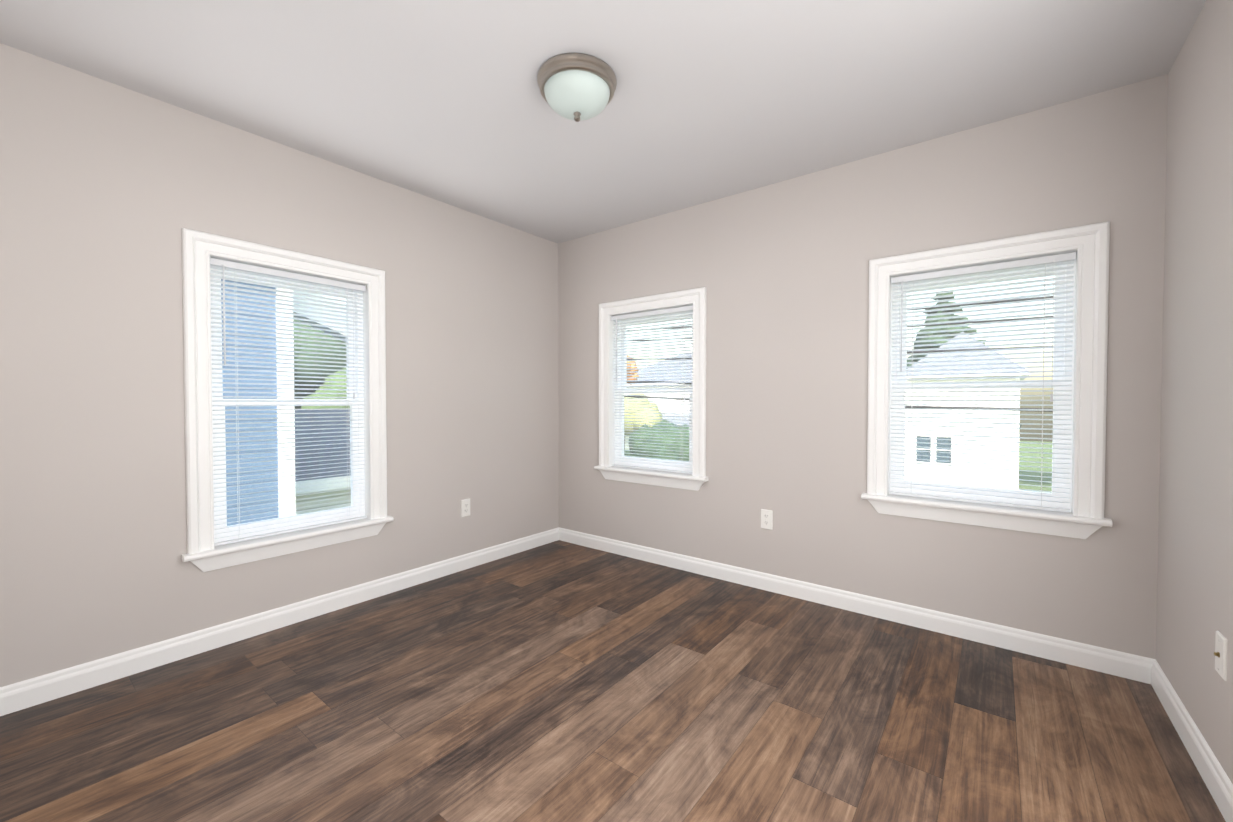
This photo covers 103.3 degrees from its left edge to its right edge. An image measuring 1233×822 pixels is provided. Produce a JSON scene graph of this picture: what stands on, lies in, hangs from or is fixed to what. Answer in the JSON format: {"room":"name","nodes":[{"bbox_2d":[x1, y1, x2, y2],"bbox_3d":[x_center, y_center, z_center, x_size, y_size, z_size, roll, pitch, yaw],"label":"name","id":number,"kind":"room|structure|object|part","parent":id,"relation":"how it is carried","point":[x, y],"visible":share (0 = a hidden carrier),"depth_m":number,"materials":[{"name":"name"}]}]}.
{"room":"empty bedroom","nodes":[
{"label":"empty bedroom","id":0,"kind":"room"},
{"bbox_2d":[0,43,558,686],"bbox_3d":[-1.575,-0.129,2.751,0.160,2.440,3.680,1,1,38],"label":"wall","id":1,"kind":"structure","parent":0,"point":[108,191],"depth_m":2.13,"materials":[{"name":"paint"}]},
{"bbox_2d":[0,527,558,715],"bbox_3d":[-1.507,1.041,2.720,0.014,0.101,3.360,1,1,38],"label":"baseboard","id":2,"kind":"structure","parent":1,"relation":"attached to","point":[21,695],"depth_m":2.29,"materials":[{"name":"white wood"}]},
{"bbox_2d":[182,228,386,571],"bbox_3d":[-1.692,-0.043,2.564,0.168,1.545,0.902,1,1,38],"label":"window","id":3,"kind":"structure","parent":1,"relation":"in","point":[199,248],"depth_m":2.37,"materials":[{"name":"white wood"}]},
{"bbox_3d":[-1.735,-0.359,2.591,0.028,0.664,0.652,1,1,38],"label":"left window sash","id":4,"kind":"part","parent":3,"relation":"part of","materials":[{"name":"white plastic"}]},
{"bbox_3d":[-1.708,0.269,2.582,0.028,0.664,0.652,1,1,38],"label":"left window sash","id":5,"kind":"part","parent":3,"relation":"part of","materials":[{"name":"white plastic"}]},
{"bbox_3d":[-1.726,-0.045,2.590,0.082,1.352,0.712,1,1,38],"label":"frame","id":6,"kind":"part","parent":3,"relation":"part of","materials":[{"name":"white plastic"}]},
{"bbox_3d":[-1.640,0.694,2.537,0.020,0.072,0.902,1,1,38],"label":"left window apron","id":7,"kind":"part","parent":3,"relation":"part of","materials":[{"name":"white wood"}]},
{"bbox_2d":[210,257,366,545],"bbox_3d":[-1.668,-0.046,2.545,0.037,1.343,0.704,1,1,38],"label":"window blind","id":8,"kind":"object","parent":3,"relation":"attached to","point":[224,265],"visible":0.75,"depth_m":2.50,"materials":[{"name":"white plastic"}]},
{"bbox_2d":[181,516,393,561],"bbox_3d":[-1.649,0.645,2.543,0.113,0.026,0.942,1,1,38],"label":"window sill","id":9,"kind":"structure","parent":1,"relation":"attached to","point":[223,549],"depth_m":2.45,"materials":[{"name":"white wood"}]},
{"bbox_2d":[461,499,469,516],"bbox_3d":[-1.028,0.662,3.331,0.008,0.117,0.071,1,1,38],"label":"outlet","id":10,"kind":"object","parent":1,"relation":"attached to","point":[465,507],"visible":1,"depth_m":3.33,"materials":[{"name":"white plastic"}]},
{"bbox_2d":[0,0,1205,243],"bbox_3d":[-0.182,-1.418,1.640,3.694,0.180,3.680,1,1,38],"label":"ceiling","id":11,"kind":"structure","parent":0,"point":[446,102],"depth_m":1.94,"materials":[{"name":"paint"}]},
{"bbox_2d":[537,53,616,121],"bbox_3d":[-0.159,-1.252,1.967,0.320,0.166,0.320,1,1,38],"label":"flush-mount light","id":12,"kind":"object","parent":11,"relation":"attached to","point":[577,87],"visible":1,"depth_m":1.88,"materials":[{"name":"white glass"}]},
{"bbox_2d":[0,540,1225,821],"bbox_3d":[-0.182,1.211,1.690,3.694,0.200,3.680,1,1,38],"label":"floor","id":13,"kind":"structure","parent":0,"point":[558,680],"depth_m":1.74,"materials":[{"name":"brown wood"}]},
{"bbox_2d":[558,74,1167,658],"bbox_3d":[0.901,-0.135,3.052,3.374,2.440,0.160,1,1,38],"label":"wall","id":14,"kind":"structure","parent":0,"point":[780,272],"depth_m":2.63,"materials":[{"name":"paint"}]},
{"bbox_2d":[594,465,708,481],"bbox_3d":[0.233,0.440,3.485,0.942,0.026,0.113,1,1,38],"label":"window sill","id":15,"kind":"structure","parent":14,"relation":"attached to","point":[675,475],"depth_m":3.42,"materials":[{"name":"white wood"}]},
{"bbox_2d":[599,287,705,490],"bbox_3d":[0.266,-0.145,3.517,0.902,1.338,0.168,1,1,38],"label":"window","id":16,"kind":"structure","parent":14,"relation":"in","point":[696,297],"depth_m":3.46,"materials":[{"name":"white wood"}]},
{"bbox_3d":[0.226,0.489,3.477,0.902,0.072,0.020,1,1,38],"label":"middle window apron","id":17,"kind":"part","parent":16,"relation":"part of","materials":[{"name":"white wood"}]},
{"bbox_2d":[611,305,692,473],"bbox_3d":[0.247,-0.147,3.492,0.704,1.136,0.037,1,1,38],"label":"window blind","id":18,"kind":"object","parent":16,"relation":"attached to","point":[657,313],"visible":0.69,"depth_m":3.48,"materials":[{"name":"white plastic"}]},
{"bbox_3d":[0.292,-0.147,3.550,0.712,1.145,0.082,1,1,38],"label":"frame","id":19,"kind":"part","parent":16,"relation":"part of","materials":[{"name":"white plastic"}]},
{"bbox_3d":[0.278,0.116,3.537,0.652,0.560,0.028,1,1,38],"label":"mid window sash","id":20,"kind":"part","parent":16,"relation":"part of","materials":[{"name":"white plastic"}]},
{"bbox_3d":[0.299,-0.409,3.554,0.652,0.560,0.028,1,1,38],"label":"mid window sash","id":21,"kind":"part","parent":16,"relation":"part of","materials":[{"name":"white plastic"}]},
{"bbox_2d":[761,509,772,529],"bbox_3d":[0.909,0.657,2.954,0.071,0.117,0.008,1,1,38],"label":"outlet","id":22,"kind":"object","parent":14,"relation":"attached to","point":[766,519],"visible":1,"depth_m":2.95,"materials":[{"name":"white plastic"}]},
{"bbox_2d":[559,527,1154,683],"bbox_3d":[0.847,1.036,3.006,3.374,0.101,0.014,1,1,38],"label":"baseboard","id":23,"kind":"structure","parent":14,"relation":"attached to","point":[1110,661],"depth_m":2.50,"materials":[{"name":"white wood"}]},
{"bbox_2d":[861,493,1112,526],"bbox_3d":[1.702,0.460,2.338,0.942,0.026,0.113,1,1,38],"label":"window sill","id":24,"kind":"structure","parent":14,"relation":"attached to","point":[1005,510],"depth_m":2.26,"materials":[{"name":"white wood"}]},
{"bbox_2d":[867,221,1109,538],"bbox_3d":[1.736,-0.125,2.370,0.902,1.338,0.168,1,1,38],"label":"window","id":25,"kind":"structure","parent":14,"relation":"in","point":[1090,243],"depth_m":2.21,"materials":[{"name":"white wood"}]},
{"bbox_3d":[1.748,0.135,2.391,0.652,0.560,0.028,1,1,38],"label":"right window sash","id":26,"kind":"part","parent":25,"relation":"part of","materials":[{"name":"white plastic"}]},
{"bbox_3d":[1.769,-0.390,2.408,0.652,0.560,0.028,1,1,38],"label":"right window sash","id":27,"kind":"part","parent":25,"relation":"part of","materials":[{"name":"white plastic"}]},
{"bbox_3d":[1.762,-0.127,2.404,0.712,1.145,0.082,1,1,38],"label":"frame","id":28,"kind":"part","parent":25,"relation":"part of","materials":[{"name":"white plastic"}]},
{"bbox_2d":[890,251,1075,511],"bbox_3d":[1.717,-0.128,2.346,0.704,1.136,0.037,1,1,38],"label":"window blind","id":29,"kind":"object","parent":25,"relation":"attached to","point":[1034,263],"visible":0.9,"depth_m":2.32,"materials":[{"name":"white plastic"}]},
{"bbox_3d":[1.695,0.509,2.330,0.902,0.072,0.020,1,1,38],"label":"right window apron","id":30,"kind":"part","parent":25,"relation":"part of","materials":[{"name":"white wood"}]},
{"bbox_2d":[1156,0,1232,783],"bbox_3d":[1.211,-0.088,0.578,0.160,2.440,3.680,1,1,38],"label":"wall","id":31,"kind":"structure","parent":0,"point":[1195,579],"depth_m":1.59,"materials":[{"name":"paint"}]},
{"bbox_2d":[1151,659,1232,821],"bbox_3d":[1.143,1.080,0.654,0.014,0.101,3.360,1,1,38],"label":"baseboard","id":32,"kind":"structure","parent":31,"relation":"attached to","point":[1216,779],"depth_m":1.54,"materials":[{"name":"white wood"}]},
{"bbox_2d":[1214,630,1227,680],"bbox_3d":[1.732,0.701,1.404,0.016,0.117,0.071,1,1,38],"label":"outlet","id":33,"kind":"object","parent":31,"relation":"attached to","point":[1220,652],"visible":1,"depth_m":1.39,"materials":[{"name":"white plastic"}]},
{"label":"outside","id":34,"kind":"structure","parent":0,"visible":0},
{"bbox_2d":[1018,441,1051,492],"bbox_3d":[10.032,5.199,17.606,140.000,0.020,140.000,1,1,38],"label":"ground","id":35,"kind":"structure","parent":34,"point":[1035,468],"depth_m":41.74,"materials":[{"name":"green plant"}]},
{"bbox_2d":[221,279,350,525],"bbox_3d":[-9.064,0.442,5.307,8.500,10.000,15.860,1,1,38],"label":"house","id":36,"kind":"structure","parent":35,"relation":"on","point":[287,499],"depth_m":5.54,"materials":[{"name":"blue"}]},
{"bbox_2d":[293,319,346,408],"bbox_3d":[-10.454,0.929,16.179,5.004,8.614,5.460,1,1,38],"label":"tree","id":37,"kind":"object","parent":35,"relation":"on","point":[319,363],"depth_m":14.71,"materials":[{"name":"green plant"}]},
{"bbox_2d":[301,368,349,408],"bbox_3d":[-7.965,1.778,15.178,3.367,6.954,3.367,1,1,38],"label":"grass","id":38,"kind":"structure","parent":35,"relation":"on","point":[325,395],"depth_m":13.97,"materials":[{"name":"green plant"}]},
{"bbox_2d":[624,355,638,449],"bbox_3d":[0.319,0.878,27.955,1.947,8.267,2.322,1,1,38],"label":"tree","id":39,"kind":"object","parent":35,"relation":"on","point":[631,376],"depth_m":27.41,"materials":[{"name":"orange plant"}]},
{"bbox_2d":[624,394,661,435],"bbox_3d":[1.006,2.168,21.509,2.413,5.934,2.218,1,1,38],"label":"tree","id":40,"kind":"object","parent":35,"relation":"on","point":[627,431],"depth_m":20.67,"materials":[{"name":"yellow plant"}]},
{"bbox_2d":[624,420,688,461],"bbox_3d":[1.319,2.754,14.016,2.339,5.046,2.067,1,1,38],"label":"bush","id":41,"kind":"object","parent":35,"relation":"on","point":[666,439],"depth_m":13.36,"materials":[{"name":"green plant"}]},
{"bbox_2d":[624,352,691,449],"bbox_3d":[5.403,0.348,33.937,11.300,9.100,10.600,1,1,38],"label":"house","id":42,"kind":"structure","parent":35,"relation":"on","point":[681,421],"depth_m":31.86,"materials":[{"name":"white"}]},
{"bbox_2d":[624,296,1052,411],"bbox_3d":[-2.068,1.464,13.403,54.260,7.650,1.800,1,1,38],"label":"power lines","id":43,"kind":"object","parent":35,"relation":"on","point":[968,322],"depth_m":7.74,"materials":[{"name":"black metal"}]},
{"bbox_2d":[907,292,1021,427],"bbox_3d":[23.445,-2.163,34.913,8.784,14.086,8.731,1,1,38],"label":"conifer tree","id":44,"kind":"object","parent":35,"relation":"on","point":[939,333],"depth_m":34.19,"materials":[{"name":"green plant"}]},
{"bbox_2d":[904,332,1029,489],"bbox_3d":[18.225,0.418,27.613,7.500,9.200,8.800,1,1,38],"label":"house","id":45,"kind":"structure","parent":35,"relation":"on","point":[940,476],"depth_m":23.67,"materials":[{"name":"white"}]}
]}

